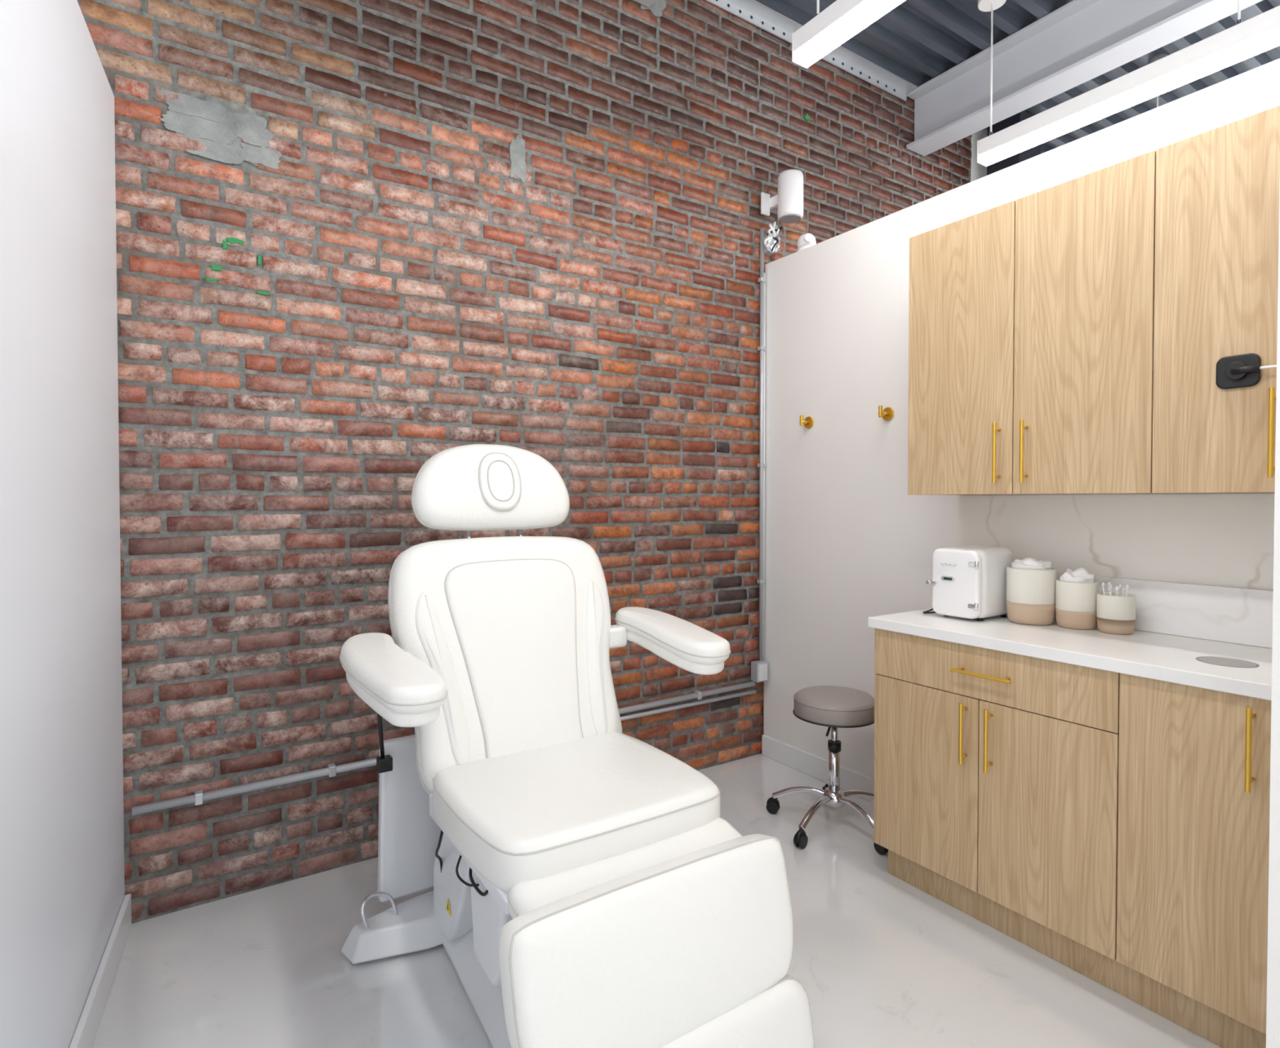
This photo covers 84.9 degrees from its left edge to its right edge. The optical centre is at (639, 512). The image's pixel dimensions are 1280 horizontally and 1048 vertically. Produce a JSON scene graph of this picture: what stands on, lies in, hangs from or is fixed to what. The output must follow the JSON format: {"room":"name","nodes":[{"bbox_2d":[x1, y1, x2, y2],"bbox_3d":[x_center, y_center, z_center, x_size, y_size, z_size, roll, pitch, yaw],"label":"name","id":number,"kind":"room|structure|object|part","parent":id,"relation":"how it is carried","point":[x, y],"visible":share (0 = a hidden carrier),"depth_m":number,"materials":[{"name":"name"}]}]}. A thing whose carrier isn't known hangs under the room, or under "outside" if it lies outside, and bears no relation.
{"room":"examination room","nodes":[
{"label":"examination room","id":0,"kind":"room"},
{"bbox_2d":[0,0,124,1047],"bbox_3d":[-0.906,0.038,0.709,0.119,2.560,3.207,-1,1,-28],"label":"wall","id":1,"kind":"structure","parent":0,"point":[62,878],"depth_m":1.51,"materials":[{"name":"white paint"}]},
{"bbox_2d":[69,893,131,1047],"bbox_3d":[-0.850,1.264,0.771,0.016,0.105,3.184,-1,1,-28],"label":"baseboard","id":2,"kind":"structure","parent":1,"relation":"attached to","point":[86,1028],"depth_m":1.82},
{"bbox_2d":[77,0,972,924],"bbox_3d":[-0.155,-0.676,3.231,5.520,3.900,0.212,-1,1,-33],"label":"wall","id":3,"kind":"structure","parent":0,"point":[596,315],"depth_m":2.61,"materials":[{"name":"brick"}]},
{"bbox_2d":[160,90,225,123],"bbox_3d":[-1.438,-1.306,2.252,0.177,0.065,0.006,-1,1,-33],"label":"cement patch","id":4,"kind":"object","parent":3,"relation":"attached to","point":[187,104],"visible":1,"depth_m":2.25,"materials":[{"name":"grey concrete"}]},
{"bbox_2d":[160,111,237,144],"bbox_3d":[-1.423,-1.242,2.262,0.216,0.070,0.006,-1,1,-33],"label":"cement patch","id":5,"kind":"object","parent":3,"relation":"attached to","point":[175,122],"visible":1,"depth_m":2.26,"materials":[{"name":"grey concrete"}]},
{"bbox_2d":[202,277,219,281],"bbox_3d":[-1.400,-0.760,2.282,0.046,0.010,0.006,-1,1,-33],"label":"paint daub","id":6,"kind":"object","parent":3,"relation":"attached to","point":[206,278],"visible":1,"depth_m":2.28,"materials":[{"name":"green paint"}]},
{"bbox_2d":[183,134,244,164],"bbox_3d":[-1.387,-1.181,2.286,0.180,0.066,0.006,-1,1,-33],"label":"cement patch","id":7,"kind":"object","parent":3,"relation":"attached to","point":[224,153],"visible":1,"depth_m":2.29,"materials":[{"name":"grey concrete"}]},
{"bbox_2d":[209,264,222,271],"bbox_3d":[-1.387,-0.800,2.290,0.034,0.017,0.006,-1,1,-33],"label":"paint daub","id":8,"kind":"object","parent":3,"relation":"attached to","point":[218,268],"visible":1,"depth_m":2.29,"materials":[{"name":"green paint"}]},
{"bbox_2d":[168,103,266,166],"bbox_3d":[-1.378,-1.247,2.294,0.277,0.181,0.006,-1,1,-33],"label":"smear","id":9,"kind":"object","parent":3,"relation":"attached to","point":[229,118],"visible":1,"depth_m":2.32,"materials":[{"name":"grey concrete"}]},
{"bbox_2d":[222,240,227,249],"bbox_3d":[-1.365,-0.880,2.303,0.015,0.034,0.006,-1,1,-33],"label":"paint daub","id":10,"kind":"object","parent":3,"relation":"attached to","point":[224,243],"visible":1,"depth_m":2.30,"materials":[{"name":"green paint"}]},
{"bbox_2d":[225,237,244,244],"bbox_3d":[-1.341,-0.899,2.319,0.056,0.020,0.006,-1,1,-33],"label":"paint daub","id":11,"kind":"object","parent":3,"relation":"attached to","point":[232,240],"visible":1,"depth_m":2.31,"materials":[{"name":"green paint"}]},
{"bbox_2d":[234,121,273,147],"bbox_3d":[-1.294,-1.264,2.346,0.117,0.068,0.006,-1,1,-33],"label":"cement patch","id":12,"kind":"object","parent":3,"relation":"attached to","point":[255,135],"visible":1,"depth_m":2.34,"materials":[{"name":"grey concrete"}]},
{"bbox_2d":[257,255,261,266],"bbox_3d":[-1.282,-0.851,2.358,0.012,0.035,0.006,-1,1,-33],"label":"paint daub","id":13,"kind":"object","parent":3,"relation":"attached to","point":[260,257],"visible":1,"depth_m":2.36,"materials":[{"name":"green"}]},
{"bbox_2d":[239,142,282,168],"bbox_3d":[-1.277,-1.200,2.357,0.130,0.066,0.006,-1,1,-33],"label":"cement patch","id":14,"kind":"object","parent":3,"relation":"attached to","point":[267,157],"visible":1,"depth_m":2.35,"materials":[{"name":"grey concrete"}]},
{"bbox_2d":[255,291,271,295],"bbox_3d":[-1.274,-0.742,2.366,0.045,0.011,0.006,-1,1,-33],"label":"paint daub","id":15,"kind":"object","parent":3,"relation":"attached to","point":[264,293],"visible":1,"depth_m":2.36,"materials":[{"name":"green paint"}]},
{"bbox_2d":[131,222,782,816],"bbox_3d":[-0.421,-0.259,2.875,2.726,2.405,0.093,-1,1,-33],"label":"conduit","id":16,"kind":"object","parent":3,"relation":"attached to","point":[769,246],"visible":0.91,"depth_m":3.49,"materials":[{"name":"silver metal"}]},
{"bbox_2d":[509,134,526,183],"bbox_3d":[-0.500,-1.451,2.868,0.073,0.193,0.006,-1,1,-33],"label":"cement patch","id":17,"kind":"object","parent":3,"relation":"attached to","point":[517,147],"visible":1,"depth_m":2.87,"materials":[{"name":"grey concrete"}]},
{"bbox_2d":[640,0,666,17],"bbox_3d":[0.061,-2.349,3.222,0.140,0.113,0.006,-1,1,-33],"label":"cement patch","id":18,"kind":"object","parent":3,"relation":"attached to","point":[656,8],"visible":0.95,"depth_m":3.23,"materials":[{"name":"grey concrete"}]},
{"bbox_2d":[760,168,803,223],"bbox_3d":[0.734,-1.596,3.562,0.128,0.227,0.205,-1,1,-43],"label":"wall sconce","id":19,"kind":"object","parent":3,"relation":"attached to","point":[788,200],"visible":1,"depth_m":3.49,"materials":[{"name":"white plastic"}]},
{"bbox_3d":[0.646,-1.588,3.604,0.055,0.110,0.015,-1,1,-33],"label":"bracket plate","id":20,"kind":"part","parent":19,"relation":"part of","materials":[{"name":"white plastic"}]},
{"bbox_2d":[779,213,800,223],"bbox_3d":[0.761,-1.485,3.536,0.104,0.006,0.104,-1,1,-33],"label":"grille","id":21,"kind":"object","parent":19,"relation":"attached to","point":[784,218],"depth_m":3.52,"materials":[{"name":"grey metal"}]},
{"bbox_2d":[804,113,808,121],"bbox_3d":[0.900,-2.137,3.781,0.036,0.038,0.006,-1,1,-33],"label":"paint daub","id":22,"kind":"object","parent":3,"relation":"attached to","point":[806,117],"visible":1,"depth_m":3.78,"materials":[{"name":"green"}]},
{"bbox_2d":[914,0,1202,140],"bbox_3d":[2.843,-2.345,2.549,0.020,0.300,4.180,-1,1,-33],"label":"web","id":23,"kind":"object","parent":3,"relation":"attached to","point":[1103,24],"visible":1,"depth_m":3.65,"materials":[{"name":"paint"}]},
{"bbox_2d":[906,0,1262,155],"bbox_3d":[2.843,-2.191,2.551,0.180,0.022,4.180,-1,1,-33],"label":"flange","id":24,"kind":"object","parent":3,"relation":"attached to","point":[1204,13],"visible":1,"depth_m":3.46,"materials":[{"name":"paint"}]},
{"bbox_2d":[92,753,1222,1047],"bbox_3d":[2.561,1.337,2.495,9.400,0.100,4.495,-1,1,-33],"label":"floor","id":25,"kind":"structure","parent":0,"point":[880,961],"depth_m":1.95,"materials":[{"name":"grey concrete"}]},
{"bbox_2d":[339,444,813,1047],"bbox_3d":[-0.191,0.538,1.901,1.066,1.517,1.222,-1,1,-33],"label":"chair","id":26,"kind":"object","parent":25,"relation":"on","point":[592,889],"visible":1,"depth_m":1.77,"materials":[{"name":"white leather"}]},
{"bbox_3d":[-0.642,0.398,1.778,0.174,0.104,0.540,-1,1,-33],"label":"armrest","id":27,"kind":"part","parent":26,"relation":"part of","materials":[{"name":"white leather"}]},
{"bbox_3d":[-0.510,1.038,1.998,0.065,0.395,0.336,-1,1,-33],"label":"lift arm","id":28,"kind":"part","parent":26,"relation":"part of","materials":[{"name":"white plastic"}]},
{"bbox_3d":[-0.555,0.095,2.270,0.018,0.157,0.058,-1,1,-31],"label":"headrest post","id":29,"kind":"part","parent":26,"relation":"part of","materials":[{"name":"silver metal"}]},
{"bbox_3d":[-0.420,0.806,1.691,0.019,0.070,0.540,-1,1,-33],"label":"rail","id":30,"kind":"part","parent":26,"relation":"part of","materials":[{"name":"white plastic"}]},
{"bbox_3d":[-0.397,0.447,2.199,0.717,0.733,0.366,-1,1,-33],"label":"backrest","id":31,"kind":"part","parent":26,"relation":"part of","materials":[{"name":"white leather"}]},
{"bbox_3d":[-0.355,0.459,2.135,0.431,0.612,0.246,-1,1,-33],"label":"backrest panel","id":32,"kind":"part","parent":26,"relation":"part of","materials":[{"name":"white leather"}]},
{"bbox_3d":[-0.405,0.093,2.370,0.018,0.157,0.058,-1,1,-31],"label":"headrest post","id":33,"kind":"part","parent":26,"relation":"part of","materials":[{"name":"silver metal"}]},
{"bbox_2d":[432,733,719,893],"bbox_3d":[-0.172,0.753,1.849,0.644,0.135,0.559,-1,1,-33],"label":"seat cushion","id":34,"kind":"object","parent":26,"relation":"on","point":[524,816],"depth_m":1.70,"materials":[{"name":"white leather"}]},
{"bbox_3d":[0.097,0.389,2.267,0.174,0.104,0.540,-1,1,-33],"label":"armrest","id":35,"kind":"part","parent":26,"relation":"part of","materials":[{"name":"white leather"}]},
{"bbox_2d":[766,685,888,854],"bbox_3d":[0.796,1.009,2.841,0.540,0.541,0.532,-1,1,-33],"label":"stool","id":36,"kind":"object","parent":25,"relation":"on","point":[834,708],"visible":0.84,"depth_m":2.79,"materials":[{"name":"grey leather"}]},
{"bbox_2d":[766,796,779,807],"bbox_3d":[0.566,1.239,2.976,0.052,0.052,0.016,0,1,26],"label":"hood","id":37,"kind":"object","parent":36,"relation":"attached to","point":[773,802],"depth_m":2.96,"materials":[{"name":"black plastic"}]},
{"bbox_3d":[0.671,1.179,2.923,0.240,0.081,0.027,0,1,26],"label":"leg","id":38,"kind":"part","parent":36,"relation":"part of","materials":[{"name":"silver metal"}]},
{"bbox_2d":[795,830,805,844],"bbox_3d":[0.616,1.244,2.680,0.016,0.052,0.052,1,1,44],"label":"hood","id":39,"kind":"object","parent":36,"relation":"attached to","point":[800,836],"depth_m":2.67,"materials":[{"name":"black plastic"}]},
{"bbox_3d":[0.698,1.181,2.763,0.027,0.081,0.240,1,1,44],"label":"leg","id":40,"kind":"part","parent":36,"relation":"part of","materials":[{"name":"silver metal"}]},
{"bbox_3d":[0.815,1.177,2.997,0.027,0.081,0.240,0,1,8],"label":"leg","id":41,"kind":"part","parent":36,"relation":"part of","materials":[{"name":"silver metal"}]},
{"bbox_3d":[0.753,0.859,2.782,0.012,0.024,0.135,0,1,22],"label":"height lever","id":42,"kind":"part","parent":36,"relation":"part of","materials":[{"name":"black plastic"}]},
{"bbox_2d":[793,685,874,726],"bbox_3d":[0.794,0.784,2.854,0.326,0.092,0.326,-1,1,-33],"label":"seat cushion","id":43,"kind":"object","parent":36,"relation":"on","point":[820,705],"depth_m":2.75,"materials":[{"name":"grey leather"}]},
{"bbox_3d":[0.794,0.923,2.857,0.026,0.155,0.026,-1,1,-33],"label":"gas rod","id":44,"kind":"part","parent":36,"relation":"part of","materials":[{"name":"silver metal"}]},
{"bbox_3d":[0.858,1.182,2.739,0.027,0.081,0.240,-1,1,-27],"label":"leg","id":45,"kind":"part","parent":36,"relation":"part of","materials":[{"name":"silver metal"}]},
{"bbox_3d":[0.930,1.179,2.884,0.240,0.081,0.027,0,1,-9],"label":"leg","id":46,"kind":"part","parent":36,"relation":"part of","materials":[{"name":"silver metal"}]},
{"bbox_2d":[868,608,1271,1047],"bbox_3d":[1.327,0.833,2.119,0.530,0.920,1.155,-1,1,-33],"label":"base cabinet","id":47,"kind":"object","parent":25,"relation":"on","point":[1095,800],"visible":0.96,"depth_m":1.89,"materials":[{"name":"brown wood"}]},
{"bbox_3d":[0.938,0.870,2.311,0.018,0.596,0.382,-1,1,-33],"label":"door","id":48,"kind":"part","parent":47,"relation":"part of","materials":[{"name":"brown wood"}]},
{"bbox_3d":[0.988,0.682,2.157,0.011,0.190,0.011,-1,1,-33],"label":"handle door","id":49,"kind":"part","parent":47,"relation":"part of","materials":[{"name":"gold metal"}]},
{"bbox_3d":[1.021,0.490,2.104,0.011,0.011,0.188,-1,1,-33],"label":"handle drawer","id":50,"kind":"part","parent":47,"relation":"part of","materials":[{"name":"gold metal"}]},
{"bbox_3d":[1.032,0.684,2.090,0.011,0.190,0.011,-1,1,-33],"label":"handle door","id":51,"kind":"part","parent":47,"relation":"part of","materials":[{"name":"gold metal"}]},
{"bbox_3d":[1.043,0.491,2.146,0.018,0.160,0.762,-1,1,-33],"label":"drawer","id":52,"kind":"part","parent":47,"relation":"part of","materials":[{"name":"brown wood"}]},
{"bbox_3d":[1.149,0.875,1.992,0.018,0.596,0.377,-1,1,-33],"label":"door","id":53,"kind":"part","parent":47,"relation":"part of","materials":[{"name":"brown wood"}]},
{"bbox_2d":[868,608,1271,700],"bbox_3d":[1.333,0.391,2.116,0.514,0.035,1.155,-1,1,-33],"label":"countertop","id":54,"kind":"structure","parent":47,"relation":"on","point":[1168,658],"depth_m":1.96,"materials":[{"name":"white stone"}]},
{"bbox_2d":[923,545,1012,621],"bbox_3d":[1.148,0.244,2.484,0.251,0.245,0.241,-1,1,-33],"label":"mini fridge","id":55,"kind":"object","parent":54,"relation":"on","point":[970,581],"visible":1,"depth_m":2.38,"materials":[{"name":"white plastic"}]},
{"bbox_3d":[1.094,0.344,2.561,0.169,0.043,0.045,0,1,-24],"label":"power cord","id":56,"kind":"part","parent":55,"relation":"part of","materials":[{"name":"black plastic"}]},
{"bbox_3d":[1.087,0.242,2.406,0.037,0.232,0.173,-1,1,-33],"label":"door","id":57,"kind":"part","parent":55,"relation":"part of","materials":[{"name":"white plastic"}]},
{"bbox_3d":[1.111,0.174,2.337,0.006,0.016,0.028,-1,1,-33],"label":"hinge plate","id":58,"kind":"part","parent":55,"relation":"part of","materials":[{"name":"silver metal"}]},
{"bbox_3d":[1.111,0.314,2.340,0.006,0.016,0.028,-1,1,-33],"label":"hinge plate","id":59,"kind":"part","parent":55,"relation":"part of","materials":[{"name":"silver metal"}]},
{"bbox_2d":[1006,557,1056,625],"bbox_3d":[1.311,0.259,2.345,0.147,0.220,0.147,-1,1,-33],"label":"canister","id":60,"kind":"object","parent":54,"relation":"on","point":[1030,582],"visible":0.99,"depth_m":2.29,"materials":[{"name":"beige ceramic"}]},
{"bbox_2d":[1055,567,1098,630],"bbox_3d":[1.409,0.272,2.257,0.118,0.196,0.118,-1,1,-33],"label":"canister","id":61,"kind":"object","parent":54,"relation":"on","point":[1077,591],"visible":0.99,"depth_m":2.21,"materials":[{"name":"beige ceramic"}]},
{"bbox_2d":[1096,582,1135,635],"bbox_3d":[1.476,0.296,2.170,0.100,0.152,0.100,-1,1,-33],"label":"canister","id":62,"kind":"object","parent":54,"relation":"on","point":[1115,611],"visible":1,"depth_m":2.13,"materials":[{"name":"beige ceramic"}]},
{"bbox_3d":[1.344,0.799,1.697,0.018,0.760,0.322,-1,1,-33],"label":"door","id":63,"kind":"part","parent":47,"relation":"part of","materials":[{"name":"brown wood"}]},
{"bbox_3d":[1.487,0.379,1.773,0.114,0.001,0.114,-1,1,-33],"label":"grommet lid","id":64,"kind":"part","parent":47,"relation":"part of","materials":[{"name":"grey"}]},
{"bbox_3d":[1.371,0.536,1.577,0.011,0.190,0.011,-1,1,-33],"label":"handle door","id":65,"kind":"part","parent":47,"relation":"part of","materials":[{"name":"gold metal"}]},
{"bbox_2d":[970,128,986,182],"bbox_3d":[3.719,-0.721,5.802,3.779,3.900,0.200,-1,1,-33],"label":"wall","id":66,"kind":"object","parent":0,"point":[978,171],"depth_m":4.68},
{"bbox_2d":[986,111,1040,175],"bbox_3d":[2.437,-0.648,4.588,0.260,3.795,0.220,-1,1,-33],"label":"ceiling","id":67,"kind":"structure","parent":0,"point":[1034,151],"depth_m":4.47,"materials":[{"name":"grey metal"}]},
{"bbox_2d":[755,0,1279,153],"bbox_3d":[2.522,-2.577,2.395,9.500,0.130,4.485,-1,1,-33],"label":"ceiling","id":68,"kind":"structure","parent":0,"point":[917,41],"depth_m":3.79,"materials":[{"name":"metal"}]},
{"bbox_2d":[633,0,916,101],"bbox_3d":[-0.367,-2.409,2.869,4.800,0.217,0.099,-1,1,-33],"label":"steel beam","id":69,"kind":"structure","parent":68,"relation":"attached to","point":[753,11],"depth_m":3.74,"materials":[{"name":"silver metal"}]},
{"bbox_3d":[-0.031,-2.329,3.105,0.220,0.050,0.079,-1,1,-33],"label":"clamp plate","id":70,"kind":"part","parent":69,"relation":"part of","materials":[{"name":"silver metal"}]},
{"bbox_2d":[791,0,905,68],"bbox_3d":[1.098,-2.077,1.839,0.124,0.849,1.827,-1,1,-33],"label":"linear pendant light","id":71,"kind":"object","parent":68,"relation":"hanging from","point":[842,20],"visible":1,"depth_m":2.44,"materials":[{"name":"white plastic"}]},
{"bbox_2d":[906,0,1098,100],"bbox_3d":[2.843,-2.503,2.546,0.180,0.020,4.180,-1,1,-33],"label":"flange","id":72,"kind":"object","parent":68,"relation":"attached to","point":[1073,6],"visible":0.54,"depth_m":3.77,"materials":[{"name":"paint"}]},
{"bbox_2d":[977,0,1279,166],"bbox_3d":[2.317,-2.086,2.362,0.124,0.849,2.453,-1,1,-33],"label":"linear pendant light","id":73,"kind":"object","parent":68,"relation":"hanging from","point":[1260,33],"visible":1,"depth_m":2.81,"materials":[{"name":"white plastic"}]},
{"bbox_2d":[1147,53,1168,107],"bbox_3d":[3.477,-2.098,3.045,0.124,0.849,2.312,-1,1,-33],"label":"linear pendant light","id":74,"kind":"object","parent":68,"relation":"hanging from","point":[1157,57],"visible":0.02,"depth_m":3.89,"materials":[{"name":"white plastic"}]},
{"bbox_2d":[763,57,1279,778],"bbox_3d":[1.315,0.007,2.742,0.120,2.550,2.240,-1,1,-33],"label":"wall","id":75,"kind":"structure","parent":0,"point":[846,543],"depth_m":3.16,"materials":[{"name":"white paint"}]},
{"bbox_2d":[796,233,816,251],"bbox_3d":[0.815,-1.329,3.443,0.094,0.096,0.134,1,1,27],"label":"security camera","id":76,"kind":"object","parent":75,"relation":"on","point":[806,240],"visible":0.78,"depth_m":3.42,"materials":[{"name":"white plastic"}]},
{"bbox_2d":[800,414,813,428],"bbox_3d":[0.792,-0.435,3.359,0.062,0.061,0.058,-1,1,-33],"label":"wall hook","id":77,"kind":"object","parent":75,"relation":"attached to","point":[808,423],"visible":1,"depth_m":3.36,"materials":[{"name":"gold metal"}]},
{"bbox_3d":[0.790,-0.434,3.358,0.049,0.019,0.019,-1,1,-33],"label":"stem","id":78,"kind":"part","parent":77,"relation":"part of","materials":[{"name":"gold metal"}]},
{"bbox_2d":[761,734,874,803],"bbox_3d":[0.931,1.222,3.221,0.016,0.105,1.048,-1,1,-33],"label":"baseboard","id":79,"kind":"structure","parent":75,"relation":"attached to","point":[815,766],"depth_m":3.37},
{"bbox_2d":[878,405,893,421],"bbox_3d":[1.040,-0.424,2.984,0.062,0.061,0.058,-1,1,-33],"label":"wall hook","id":80,"kind":"object","parent":75,"relation":"attached to","point":[887,414],"visible":1,"depth_m":2.98,"materials":[{"name":"gold metal"}]},
{"bbox_3d":[1.039,-0.422,2.983,0.049,0.019,0.019,-1,1,-33],"label":"stem","id":81,"kind":"part","parent":80,"relation":"part of","materials":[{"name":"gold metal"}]},
{"bbox_2d":[907,105,1279,495],"bbox_3d":[1.405,-0.522,2.141,0.352,0.930,1.145,-1,1,-33],"label":"upper cabinet","id":82,"kind":"object","parent":75,"relation":"attached to","point":[1070,337],"visible":0.97,"depth_m":2.00,"materials":[{"name":"brown wood"}]},
{"bbox_3d":[1.088,-0.527,2.387,0.018,0.930,0.382,-1,1,-33],"label":"door","id":83,"kind":"part","parent":82,"relation":"part of","materials":[{"name":"brown wood"}]},
{"bbox_3d":[1.136,-0.192,2.244,0.011,0.195,0.011,-1,1,-33],"label":"handle","id":84,"kind":"part","parent":82,"relation":"part of","materials":[{"name":"gold metal"}]},
{"bbox_3d":[1.184,-0.190,2.172,0.011,0.195,0.011,-1,1,-33],"label":"handle","id":85,"kind":"part","parent":82,"relation":"part of","materials":[{"name":"gold metal"}]},
{"bbox_3d":[1.299,-0.521,2.068,0.018,0.930,0.378,-1,1,-33],"label":"door","id":86,"kind":"part","parent":82,"relation":"part of","materials":[{"name":"brown wood"}]},
{"bbox_3d":[1.494,-0.516,1.773,0.018,0.930,0.322,-1,1,-33],"label":"door","id":87,"kind":"part","parent":82,"relation":"part of","materials":[{"name":"brown wood"}]},
{"bbox_2d":[1215,353,1276,389],"bbox_3d":[1.506,-0.352,1.712,0.032,0.082,0.162,-1,1,-33],"label":"lock","id":88,"kind":"object","parent":82,"relation":"attached to","point":[1242,371],"visible":1,"depth_m":1.74,"materials":[{"name":"black plastic"}]},
{"bbox_3d":[1.512,-0.350,1.689,0.007,0.009,0.118,-1,1,-33],"label":"rod","id":89,"kind":"part","parent":88,"relation":"part of","materials":[{"name":"white plastic"}]},
{"bbox_3d":[1.512,-0.192,1.677,0.011,0.215,0.011,-1,1,-33],"label":"handle","id":90,"kind":"part","parent":82,"relation":"part of","materials":[{"name":"gold metal"}]},
{"bbox_2d":[948,493,1274,648],"bbox_3d":[1.541,0.173,2.265,0.032,0.464,1.181,-1,1,-33],"label":"backsplash","id":91,"kind":"structure","parent":75,"relation":"attached to","point":[1195,566],"depth_m":2.16,"materials":[{"name":"stone"}]},
{"bbox_3d":[1.549,0.173,2.270,0.013,0.464,1.181,-1,1,-33],"label":"marble panel","id":92,"kind":"part","parent":91,"relation":"part of","materials":[{"name":"white stone"}]},
{"bbox_2d":[1266,183,1279,1047],"bbox_3d":[1.623,0.028,1.530,0.945,2.550,0.120,-1,1,-33],"label":"wall","id":93,"kind":"structure","parent":0,"point":[1273,1011],"depth_m":1.32,"materials":[{"name":"white paint"}]}
]}

